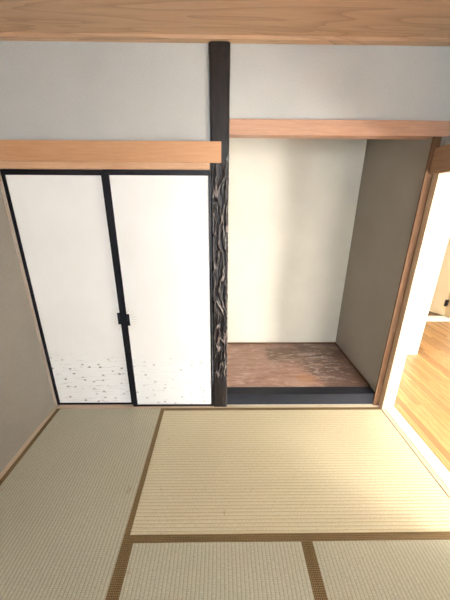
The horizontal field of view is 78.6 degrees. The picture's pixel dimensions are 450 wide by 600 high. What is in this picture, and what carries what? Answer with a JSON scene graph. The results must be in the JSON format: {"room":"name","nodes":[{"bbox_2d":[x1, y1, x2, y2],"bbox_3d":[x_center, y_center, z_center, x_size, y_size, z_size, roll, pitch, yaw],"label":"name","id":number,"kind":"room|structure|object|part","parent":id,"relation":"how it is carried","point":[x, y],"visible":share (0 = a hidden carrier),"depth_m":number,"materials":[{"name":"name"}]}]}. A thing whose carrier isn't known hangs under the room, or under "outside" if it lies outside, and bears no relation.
{"room":"traditional dwelling","nodes":[
{"label":"traditional dwelling","id":0,"kind":"room"},
{"bbox_2d":[0,188,58,472],"bbox_3d":[-1.444,0.338,0.223,0.100,2.550,3.650,0,20,-1],"label":"wall","id":1,"kind":"structure","parent":0,"point":[26,398],"depth_m":1.87,"materials":[{"name":"beige paint"}]},
{"bbox_2d":[0,173,56,405],"bbox_3d":[-1.408,0.031,2.022,0.016,1.792,0.056,0,20,-1],"label":"post","id":2,"kind":"object","parent":1,"relation":"attached to","point":[1,181],"visible":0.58,"depth_m":1.94,"materials":[{"name":"brown wood"}]},
{"bbox_2d":[0,406,57,479],"bbox_3d":[-1.384,1.506,0.640,0.032,0.051,3.549,0,20,-1],"label":"trim","id":3,"kind":"structure","parent":1,"relation":"attached to","point":[48,416],"depth_m":1.94,"materials":[{"name":"brown wood"}]},
{"bbox_2d":[0,169,132,404],"bbox_3d":[-1.068,0.031,2.019,0.663,1.795,0.023,0,20,-1],"label":"door","id":4,"kind":"structure","parent":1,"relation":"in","point":[60,219],"depth_m":1.95,"materials":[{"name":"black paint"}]},
{"bbox_3d":[-1.075,-0.799,1.724,0.597,0.032,0.021,0,20,-1],"label":"rail","id":5,"kind":"part","parent":4,"relation":"part of","materials":[{"name":"black paint"}]},
{"bbox_3d":[-1.083,0.868,2.319,0.597,0.018,0.021,0,20,-1],"label":"rail","id":6,"kind":"part","parent":4,"relation":"part of","materials":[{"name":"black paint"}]},
{"bbox_2d":[57,404,227,408],"bbox_3d":[-0.683,0.905,2.330,1.409,0.052,0.091,0,20,-1],"label":"door sill","id":7,"kind":"structure","parent":1,"relation":"attached to","point":[126,405],"depth_m":2.29,"materials":[{"name":"brown wood"}]},
{"bbox_2d":[209,41,229,406],"bbox_3d":[-0.036,-0.271,1.948,0.121,2.430,0.126,0,20,-1],"label":"pillar","id":8,"kind":"structure","parent":7,"relation":"on","point":[219,51],"depth_m":1.78,"materials":[{"name":"black wood"}]},
{"bbox_2d":[210,185,212,358],"bbox_3d":[-0.767,-0.312,2.766,1.317,2.050,0.060,0,20,-1],"label":"wall","id":9,"kind":"structure","parent":0,"point":[210,185],"depth_m":2.75,"materials":[{"name":"white paint"}]},
{"bbox_2d":[0,41,449,140],"bbox_3d":[0.013,-1.182,1.615,2.847,0.570,0.060,0,20,-1],"label":"wall","id":10,"kind":"structure","parent":0,"point":[50,90],"depth_m":1.57,"materials":[{"name":"paint"}]},
{"bbox_2d":[0,140,220,169],"bbox_3d":[-0.717,-0.885,1.691,1.388,0.152,0.089,0,20,-1],"label":"lintel beam","id":11,"kind":"structure","parent":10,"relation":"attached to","point":[14,154],"depth_m":1.65,"materials":[{"name":"orange wood"}]},
{"bbox_2d":[102,169,212,406],"bbox_3d":[-0.428,0.040,2.005,0.662,1.795,0.023,0,20,-1],"label":"door","id":12,"kind":"structure","parent":10,"relation":"in","point":[160,220],"depth_m":1.93,"materials":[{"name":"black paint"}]},
{"bbox_3d":[-0.411,-0.791,1.710,0.614,0.032,0.021,0,20,-1],"label":"rail","id":13,"kind":"part","parent":12,"relation":"part of","materials":[{"name":"black paint"}]},
{"bbox_3d":[-0.420,0.876,2.305,0.614,0.018,0.021,0,20,-1],"label":"rail","id":14,"kind":"part","parent":12,"relation":"part of","materials":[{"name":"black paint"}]},
{"bbox_2d":[0,32,449,45],"bbox_3d":[-0.029,-1.403,1.480,2.759,0.017,0.045,0,20,-1],"label":"trim","id":15,"kind":"structure","parent":10,"relation":"attached to","point":[4,36],"depth_m":1.47,"materials":[{"name":"brown wood"}]},
{"bbox_2d":[229,119,449,139],"bbox_3d":[0.685,-1.037,1.674,1.318,0.081,0.093,0,20,-1],"label":"beam","id":16,"kind":"structure","parent":10,"relation":"attached to","point":[238,128],"depth_m":1.63,"materials":[{"name":"brown wood"}]},
{"bbox_2d":[0,0,449,44],"bbox_3d":[-0.014,-0.835,-0.215,2.947,0.053,3.780,0,20,-1],"label":"ceiling","id":17,"kind":"structure","parent":0,"point":[355,18],"depth_m":1.32,"materials":[{"name":"brown wood"}]},
{"bbox_2d":[227,138,366,341],"bbox_3d":[0.651,-0.547,2.806,1.420,2.380,0.100,0,20,-1],"label":"wall","id":18,"kind":"structure","parent":0,"point":[292,207],"depth_m":2.71,"materials":[{"name":"beige paint"}]},
{"bbox_2d":[227,342,335,343],"bbox_3d":[0.619,0.488,3.112,1.272,0.014,0.018,0,20,-1],"label":"trim","id":19,"kind":"structure","parent":18,"relation":"attached to","point":[228,342],"depth_m":3.11,"materials":[{"name":"brown wood"}]},
{"bbox_2d":[227,344,368,386],"bbox_3d":[0.623,0.640,2.759,1.272,0.034,0.785,0,20,-1],"label":"floor","id":20,"kind":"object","parent":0,"point":[248,365],"visible":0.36,"depth_m":2.68,"materials":[{"name":"brown wood"}]},
{"bbox_2d":[227,387,374,404],"bbox_3d":[0.640,0.818,2.356,1.248,0.106,0.094,0,20,-1],"label":"step","id":21,"kind":"structure","parent":20,"relation":"attached to","point":[235,395],"depth_m":2.32,"materials":[{"name":"black wood"}]},
{"bbox_2d":[336,137,446,391],"bbox_3d":[1.326,-0.383,2.353,0.121,2.380,0.879,0,20,-1],"label":"wall","id":22,"kind":"structure","parent":0,"point":[393,171],"depth_m":2.27,"materials":[{"name":"beige paint"}]},
{"bbox_2d":[228,404,378,407],"bbox_3d":[0.654,0.915,2.322,1.274,0.052,0.034,0,20,-1],"label":"trim","id":23,"kind":"structure","parent":22,"relation":"attached to","point":[300,405],"depth_m":2.31,"materials":[{"name":"beige wood"}]},
{"bbox_2d":[372,137,441,404],"bbox_3d":[1.279,-0.049,1.998,0.048,1.990,0.012,0,20,-1],"label":"post","id":24,"kind":"object","parent":23,"relation":"on","point":[436,141],"visible":1,"depth_m":1.93,"materials":[{"name":"brown wood"}]},
{"bbox_2d":[335,343,369,386],"bbox_3d":[1.254,0.620,2.753,0.010,0.014,0.761,0,20,-1],"label":"trim","id":25,"kind":"structure","parent":22,"relation":"attached to","point":[347,358],"depth_m":2.68,"materials":[{"name":"brown wood"}]},
{"bbox_2d":[379,144,449,408],"bbox_3d":[1.359,0.258,1.223,0.144,1.926,1.920,0,20,-1],"label":"door frame","id":26,"kind":"structure","parent":22,"relation":"attached to","point":[444,189],"depth_m":1.89,"materials":[{"name":"white paint"}]},
{"bbox_2d":[394,311,449,471],"bbox_3d":[2.611,1.017,2.083,2.377,0.058,7.200,0,20,-1],"label":"floor","id":27,"kind":"structure","parent":0,"point":[422,398],"depth_m":2.53,"materials":[{"name":"beige wood"}]},
{"bbox_2d":[407,190,449,353],"bbox_3d":[1.781,-0.725,3.200,0.790,2.480,1.065,0,20,-1],"label":"wall","id":28,"kind":"structure","parent":0,"point":[444,231],"depth_m":2.82,"materials":[{"name":"white paint"}]},
{"bbox_2d":[426,316,449,320],"bbox_3d":[2.745,0.271,4.032,1.160,0.037,0.110,0,20,-1],"label":"door sill","id":29,"kind":"structure","parent":28,"relation":"attached to","point":[429,318],"depth_m":3.99,"materials":[{"name":"white paint"}]},
{"bbox_2d":[445,134,449,144],"bbox_3d":[1.399,0.340,0.286,0.068,2.530,3.700,0,20,-1],"label":"wall","id":30,"kind":"structure","parent":0,"point":[448,138],"depth_m":1.66,"materials":[{"name":"paint"}]},
{"bbox_2d":[382,409,449,498],"bbox_3d":[1.323,1.222,1.470,0.030,0.052,1.738,0,20,-1],"label":"trim","id":31,"kind":"structure","parent":30,"relation":"attached to","point":[441,484],"depth_m":1.86,"materials":[{"name":"brown wood"}]},
{"bbox_3d":[0.014,1.573,0.630,2.867,0.044,3.750,0,20,-1],"label":"floor","id":32,"kind":"structure","parent":0,"visible":0},
{"bbox_2d":[0,408,164,599],"bbox_3d":[-0.933,1.229,1.426,0.885,0.057,1.822,0,20,-1],"label":"mat","id":33,"kind":"object","parent":32,"relation":"on","point":[69,502],"visible":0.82,"depth_m":1.57,"materials":[{"name":"beige wicker"}]},
{"bbox_2d":[112,541,320,599],"bbox_3d":[-0.027,1.548,0.548,0.900,0.057,1.798,0,20,-1],"label":"mat","id":34,"kind":"object","parent":32,"relation":"on","point":[197,570],"visible":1,"depth_m":1.27,"materials":[{"name":"beige wicker"}]},
{"bbox_2d":[128,407,449,542],"bbox_3d":[0.402,1.084,1.851,1.791,0.057,0.955,0,20,-1],"label":"mat","id":35,"kind":"object","parent":32,"relation":"on","point":[302,473],"visible":0.86,"depth_m":1.68,"materials":[{"name":"beige wicker"}]},
{"bbox_2d":[307,540,449,599],"bbox_3d":[0.869,1.548,0.559,0.889,0.057,1.798,0,20,-1],"label":"mat","id":36,"kind":"object","parent":32,"relation":"on","point":[381,569],"visible":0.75,"depth_m":1.29,"materials":[{"name":"beige wicker"}]},
{"bbox_2d":[378,405,449,490],"bbox_3d":[1.385,1.194,1.547,0.087,0.054,1.900,0,20,-1],"label":"threshold","id":37,"kind":"object","parent":32,"relation":"on","point":[428,455],"depth_m":1.92,"materials":[{"name":"white wood"}]},
{"bbox_3d":[2.917,-1.126,4.337,1.510,2.480,1.520,0,20,-1],"label":"wall","id":38,"kind":"structure","parent":0,"visible":0},
{"bbox_2d":[429,235,449,314],"bbox_3d":[3.105,-0.807,4.094,0.110,1.935,0.792,-9,22,-24],"label":"door","id":39,"kind":"structure","parent":38,"relation":"in","point":[440,300],"depth_m":4.01,"materials":[{"name":"beige paint"}]},
{"bbox_2d":[444,297,449,317],"bbox_3d":[3.297,-0.682,3.731,0.065,1.965,0.130,0,20,-1],"label":"door frame","id":40,"kind":"structure","parent":38,"relation":"attached to","point":[447,311],"depth_m":4.01,"materials":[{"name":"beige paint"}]}
]}

